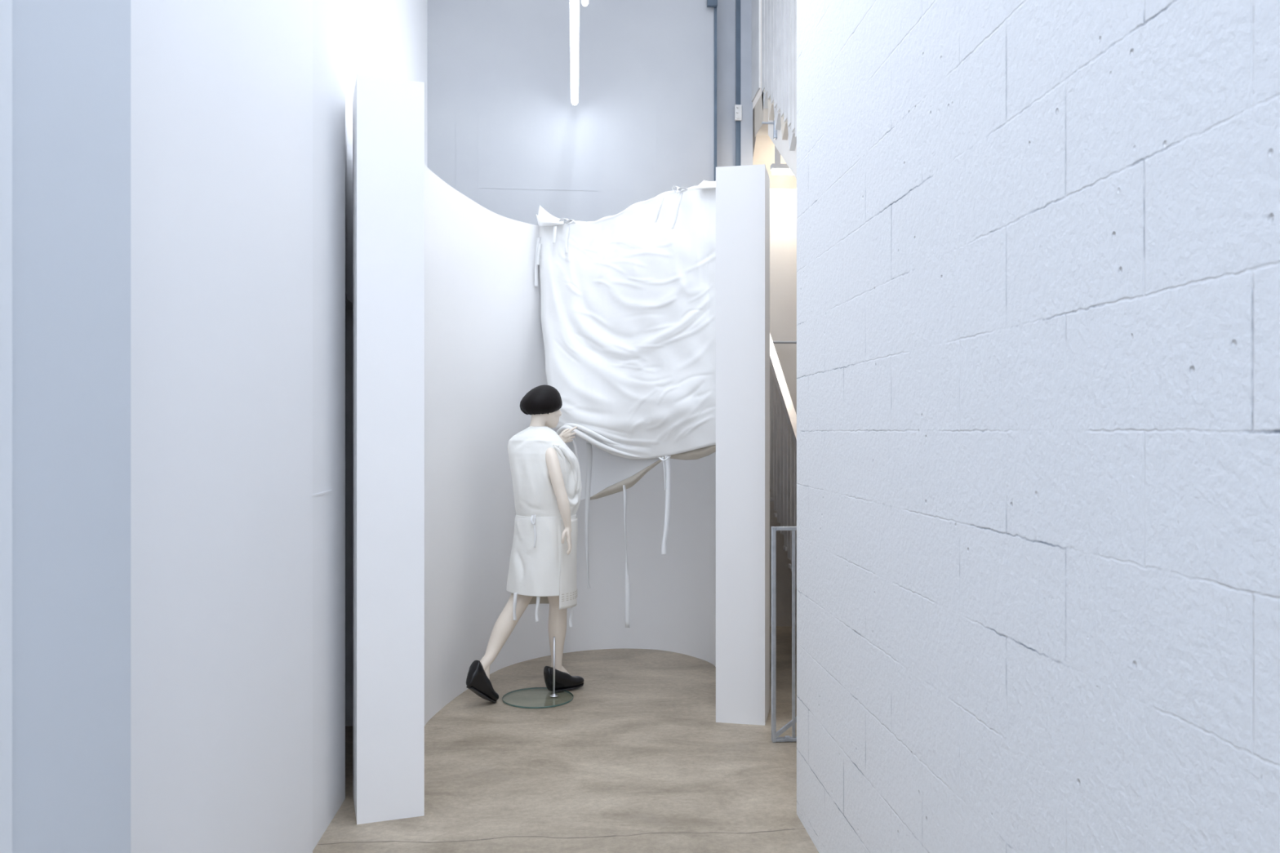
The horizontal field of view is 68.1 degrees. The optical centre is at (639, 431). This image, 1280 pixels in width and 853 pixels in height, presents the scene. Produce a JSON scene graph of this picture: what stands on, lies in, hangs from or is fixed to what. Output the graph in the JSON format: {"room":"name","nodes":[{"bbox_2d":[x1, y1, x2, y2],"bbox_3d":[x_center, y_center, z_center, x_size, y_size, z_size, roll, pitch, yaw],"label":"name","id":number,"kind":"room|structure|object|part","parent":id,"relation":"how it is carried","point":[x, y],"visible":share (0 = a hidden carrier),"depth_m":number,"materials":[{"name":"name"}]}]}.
{"room":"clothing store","nodes":[
{"label":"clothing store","id":0,"kind":"room"},
{"bbox_2d":[12,0,130,852],"bbox_3d":[-1.137,-1.700,-0.596,0.750,6.400,4.566,0,0,-4],"label":"wall","id":1,"kind":"structure","parent":0,"point":[71,59],"depth_m":1.50,"materials":[{"name":"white paint"}]},
{"bbox_2d":[0,0,12,852],"bbox_3d":[-0.854,-1.400,0.792,0.008,5.800,1.097,0,0,-4],"label":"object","id":2,"kind":"structure","parent":1,"relation":"attached to","point":[6,6],"depth_m":1.32,"materials":[{"name":"paint"}]},
{"bbox_2d":[312,0,427,850],"bbox_3d":[-1.544,-1.700,4.363,0.615,6.400,5.384,0,0,-4],"label":"wall","id":3,"kind":"structure","parent":0,"point":[384,38],"depth_m":3.71,"materials":[{"name":"white paint"}]},
{"bbox_2d":[130,0,312,852],"bbox_3d":[-1.104,-0.675,2.521,0.014,4.350,1.628,0,0,-4],"label":"wall","id":4,"kind":"structure","parent":3,"relation":"attached to","point":[221,91],"depth_m":2.46,"materials":[{"name":"white paint"}]},
{"bbox_2d":[312,490,333,496],"bbox_3d":[-1.177,0.231,3.497,0.006,0.011,0.301,0,0,-4],"label":"trim","id":5,"kind":"structure","parent":3,"relation":"attached to","point":[328,491],"depth_m":3.50,"materials":[{"name":"white paint"}]},
{"bbox_2d":[352,74,769,824],"bbox_3d":[-0.294,0.070,5.213,2.162,2.860,3.100,0,0,-4],"label":"wall","id":6,"kind":"structure","parent":0,"point":[448,347],"depth_m":4.86,"materials":[{"name":"paint"}]},
{"bbox_2d":[568,435,662,500],"bbox_3d":[-0.089,-0.460,5.804,1.554,1.812,0.158,0,0,42],"label":"panel","id":7,"kind":"object","parent":6,"relation":"attached to","point":[608,469],"visible":0.05,"depth_m":5.89,"materials":[{"name":"fabric"}]},
{"bbox_2d":[534,180,715,627],"bbox_3d":[-0.184,-0.164,5.707,0.430,2.683,1.726,0,0,-45],"label":"cover","id":8,"kind":"object","parent":6,"relation":"hanging from","point":[628,297],"visible":0.92,"depth_m":5.58,"materials":[{"name":"white fabric"}]},
{"bbox_2d":[312,626,818,852],"bbox_3d":[0.115,1.560,2.714,5.800,0.120,11.800,0,0,-4],"label":"floor","id":9,"kind":"structure","parent":0,"point":[639,748],"depth_m":4.21,"materials":[{"name":"concrete"}]},
{"bbox_2d":[502,636,573,708],"bbox_3d":[-0.572,1.328,5.306,0.398,0.341,0.398,0,0,-4],"label":"stand","id":10,"kind":"object","parent":9,"relation":"on","point":[553,695],"visible":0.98,"depth_m":5.32,"materials":[{"name":"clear glass"}]},
{"bbox_2d":[466,384,584,702],"bbox_3d":[-0.638,0.615,5.400,0.636,1.765,0.583,0,0,-4],"label":"mannequin","id":11,"kind":"object","parent":10,"relation":"on","point":[545,473],"visible":1,"depth_m":5.25},
{"bbox_2d":[553,445,567,484],"bbox_3d":[-0.441,0.191,5.252,0.076,0.220,0.023,0,0,-25],"label":"drape","id":12,"kind":"object","parent":11,"relation":"hanging from","point":[561,452],"depth_m":5.25,"materials":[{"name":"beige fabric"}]},
{"bbox_2d":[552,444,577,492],"bbox_3d":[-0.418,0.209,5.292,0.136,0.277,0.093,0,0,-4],"label":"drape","id":13,"kind":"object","parent":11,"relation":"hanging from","point":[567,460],"depth_m":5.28,"materials":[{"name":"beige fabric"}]},
{"bbox_3d":[-0.446,0.741,5.442,0.151,0.494,0.396,0,0,-21],"label":"panel","id":14,"kind":"part","parent":11,"relation":"part of","materials":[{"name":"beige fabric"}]},
{"bbox_3d":[-0.572,1.494,5.306,0.398,0.009,0.398,0,0,-4],"label":"glass","id":15,"kind":"part","parent":10,"relation":"part of","materials":[{"name":"teal"}]},
{"bbox_3d":[-0.483,1.319,5.322,0.014,0.322,0.012,0,0,-4],"label":"rod","id":16,"kind":"part","parent":10,"relation":"part of","materials":[{"name":"silver metal"}]},
{"bbox_2d":[318,828,804,844],"bbox_3d":[-0.270,1.500,3.495,1.800,0.001,0.036,0,0,-4],"label":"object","id":17,"kind":"structure","parent":9,"relation":"in","point":[792,828],"depth_m":3.49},
{"bbox_2d":[734,0,752,165],"bbox_3d":[0.795,-1.699,7.418,0.142,6.398,0.267,0,0,-4],"label":"steel column","id":18,"kind":"structure","parent":9,"relation":"on","point":[744,105],"depth_m":7.31,"materials":[{"name":"grey metal"}]},
{"bbox_3d":[0.758,-2.458,7.305,0.054,0.120,0.023,0,0,-4],"label":"splice plate","id":19,"kind":"part","parent":18,"relation":"part of","materials":[{"name":"metal"}]},
{"bbox_2d":[771,526,796,742],"bbox_3d":[0.977,0.981,4.591,0.681,1.038,0.037,0,0,-4],"label":"gate","id":20,"kind":"object","parent":9,"relation":"on","point":[775,735],"visible":0.56,"depth_m":4.56,"materials":[{"name":"grey metal"}]},
{"bbox_3d":[0.977,0.471,4.593,0.647,0.017,0.034,0,0,-4],"label":"rail","id":21,"kind":"part","parent":20,"relation":"part of","materials":[{"name":"metal"}]},
{"bbox_3d":[0.977,1.490,4.593,0.647,0.015,0.034,0,0,-4],"label":"rail","id":22,"kind":"part","parent":20,"relation":"part of","materials":[{"name":"metal"}]},
{"bbox_3d":[1.649,0.816,6.077,1.280,1.368,2.060,0,0,-4],"label":"staircase","id":23,"kind":"structure","parent":9,"relation":"on","visible":0},
{"bbox_2d":[769,333,796,587],"bbox_3d":[0.960,0.145,6.210,0.075,1.893,1.493,0,0,-4],"label":"balustrade","id":24,"kind":"object","parent":23,"relation":"attached to","point":[783,416],"visible":0.5,"depth_m":6.22,"materials":[{"name":"metal"}]},
{"bbox_3d":[0.948,-0.239,6.209,0.050,1.125,1.493,0,0,-4],"label":"handrail","id":25,"kind":"part","parent":24,"relation":"part of","materials":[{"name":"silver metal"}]},
{"bbox_2d":[427,0,714,225],"bbox_3d":[-0.765,-1.700,7.215,2.659,6.400,0.200,0,0,-4],"label":"wall","id":26,"kind":"structure","parent":0,"point":[508,62],"depth_m":7.13,"materials":[{"name":"paint"}]},
{"bbox_2d":[455,108,657,219],"bbox_3d":[-0.624,-2.010,7.123,1.513,0.868,0.002,0,0,-4],"label":"trim","id":27,"kind":"structure","parent":26,"relation":"attached to","point":[546,188],"depth_m":7.11,"materials":[{"name":"paint"}]},
{"bbox_2d":[706,0,717,181],"bbox_3d":[0.546,-2.699,7.184,0.078,4.398,0.060,0,0,-4],"label":"channel","id":28,"kind":"object","parent":26,"relation":"attached to","point":[710,3],"visible":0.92,"depth_m":7.19,"materials":[{"name":"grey metal"}]},
{"bbox_2d":[716,0,735,166],"bbox_3d":[0.654,-3.380,7.357,0.169,3.040,0.050,0,0,-4],"label":"wall","id":29,"kind":"structure","parent":0,"point":[726,9],"depth_m":7.33,"materials":[{"name":"grey paint"}]},
{"bbox_2d":[752,0,796,626],"bbox_3d":[1.717,-1.700,3.751,1.861,6.400,9.650,0,0,-4],"label":"wall","id":30,"kind":"structure","parent":0,"point":[783,202],"depth_m":7.26,"materials":[{"name":"paint"}]},
{"bbox_2d":[752,89,796,189],"bbox_3d":[1.599,-1.651,6.550,1.315,1.828,3.650,0,0,-4],"label":"staircase","id":31,"kind":"structure","parent":30,"relation":"attached to","point":[764,144],"depth_m":7.12,"materials":[{"name":"paint"}]},
{"bbox_2d":[751,0,760,102],"bbox_3d":[0.870,-3.323,7.269,0.012,1.554,0.511,0,0,-4],"label":"balustrade","id":32,"kind":"object","parent":31,"relation":"on","point":[755,4],"visible":0.63,"depth_m":7.15,"materials":[{"name":"metal"}]},
{"bbox_2d":[761,120,777,139],"bbox_3d":[0.917,-2.129,6.678,0.115,0.130,0.040,0,0,-4],"label":"wall bracket","id":33,"kind":"object","parent":31,"relation":"attached to","point":[775,131],"visible":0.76,"depth_m":6.67,"materials":[{"name":"metal"}]},
{"bbox_3d":[0.905,-2.174,6.677,0.090,0.015,0.016,0,0,-4],"label":"arm","id":34,"kind":"part","parent":33,"relation":"part of","materials":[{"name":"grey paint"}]},
{"bbox_3d":[0.960,-2.129,6.681,0.030,0.130,0.040,0,0,-4],"label":"plate","id":35,"kind":"part","parent":33,"relation":"part of","materials":[{"name":"metal"}]},
{"bbox_2d":[761,0,796,137],"bbox_3d":[0.945,-2.898,6.259,0.012,2.405,1.346,0,0,-4],"label":"balustrade","id":36,"kind":"object","parent":31,"relation":"attached to","point":[779,17],"visible":0.78,"depth_m":6.27,"materials":[{"name":"metal"}]},
{"bbox_2d":[770,146,793,174],"bbox_3d":[1.161,-2.094,7.056,0.371,0.358,0.060,0,0,-4],"label":"strip light","id":37,"kind":"object","parent":31,"relation":"hanging from","point":[776,168],"visible":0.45,"depth_m":7.03,"materials":[{"name":"grey paint"}]},
{"bbox_2d":[771,168,793,174],"bbox_3d":[1.161,-1.932,7.056,0.351,0.033,0.050,0,0,-4],"label":"diffuser","id":38,"kind":"object","parent":37,"relation":"attached to","point":[774,171],"depth_m":7.03,"materials":[{"name":"white plastic"}]},
{"bbox_2d":[773,341,796,343],"bbox_3d":[1.288,-0.675,7.240,1.041,0.020,0.090,0,0,-4],"label":"wall rail","id":39,"kind":"object","parent":30,"relation":"attached to","point":[774,342],"visible":0.02,"depth_m":7.18,"materials":[{"name":"grey metal"}]},
{"bbox_2d":[796,0,1279,852],"bbox_3d":[0.933,-1.700,0.492,0.200,6.400,6.455,0,0,-4],"label":"wall","id":40,"kind":"structure","parent":0,"point":[1037,242],"depth_m":1.76,"materials":[{"name":"white brick"}]},
{"bbox_3d":[-0.165,-4.975,6.805,5.800,0.150,3.600,0,0,-4],"label":"ceiling","id":41,"kind":"structure","parent":0,"visible":0},
{"bbox_2d":[569,0,579,105],"bbox_3d":[-0.406,-3.653,5.861,0.056,2.494,2.266,0,0,-4],"label":"tube light","id":42,"kind":"object","parent":41,"relation":"hanging from","point":[574,4],"visible":1,"depth_m":5.97,"materials":[{"name":"plastic"}]},
{"bbox_2d":[581,0,588,6],"bbox_3d":[-0.210,-3.907,4.045,0.048,1.986,4.916,0,0,-4],"label":"tube light","id":43,"kind":"object","parent":41,"relation":"hanging from","point":[584,2],"visible":1,"depth_m":6.45,"materials":[{"name":"metal"}]}
]}

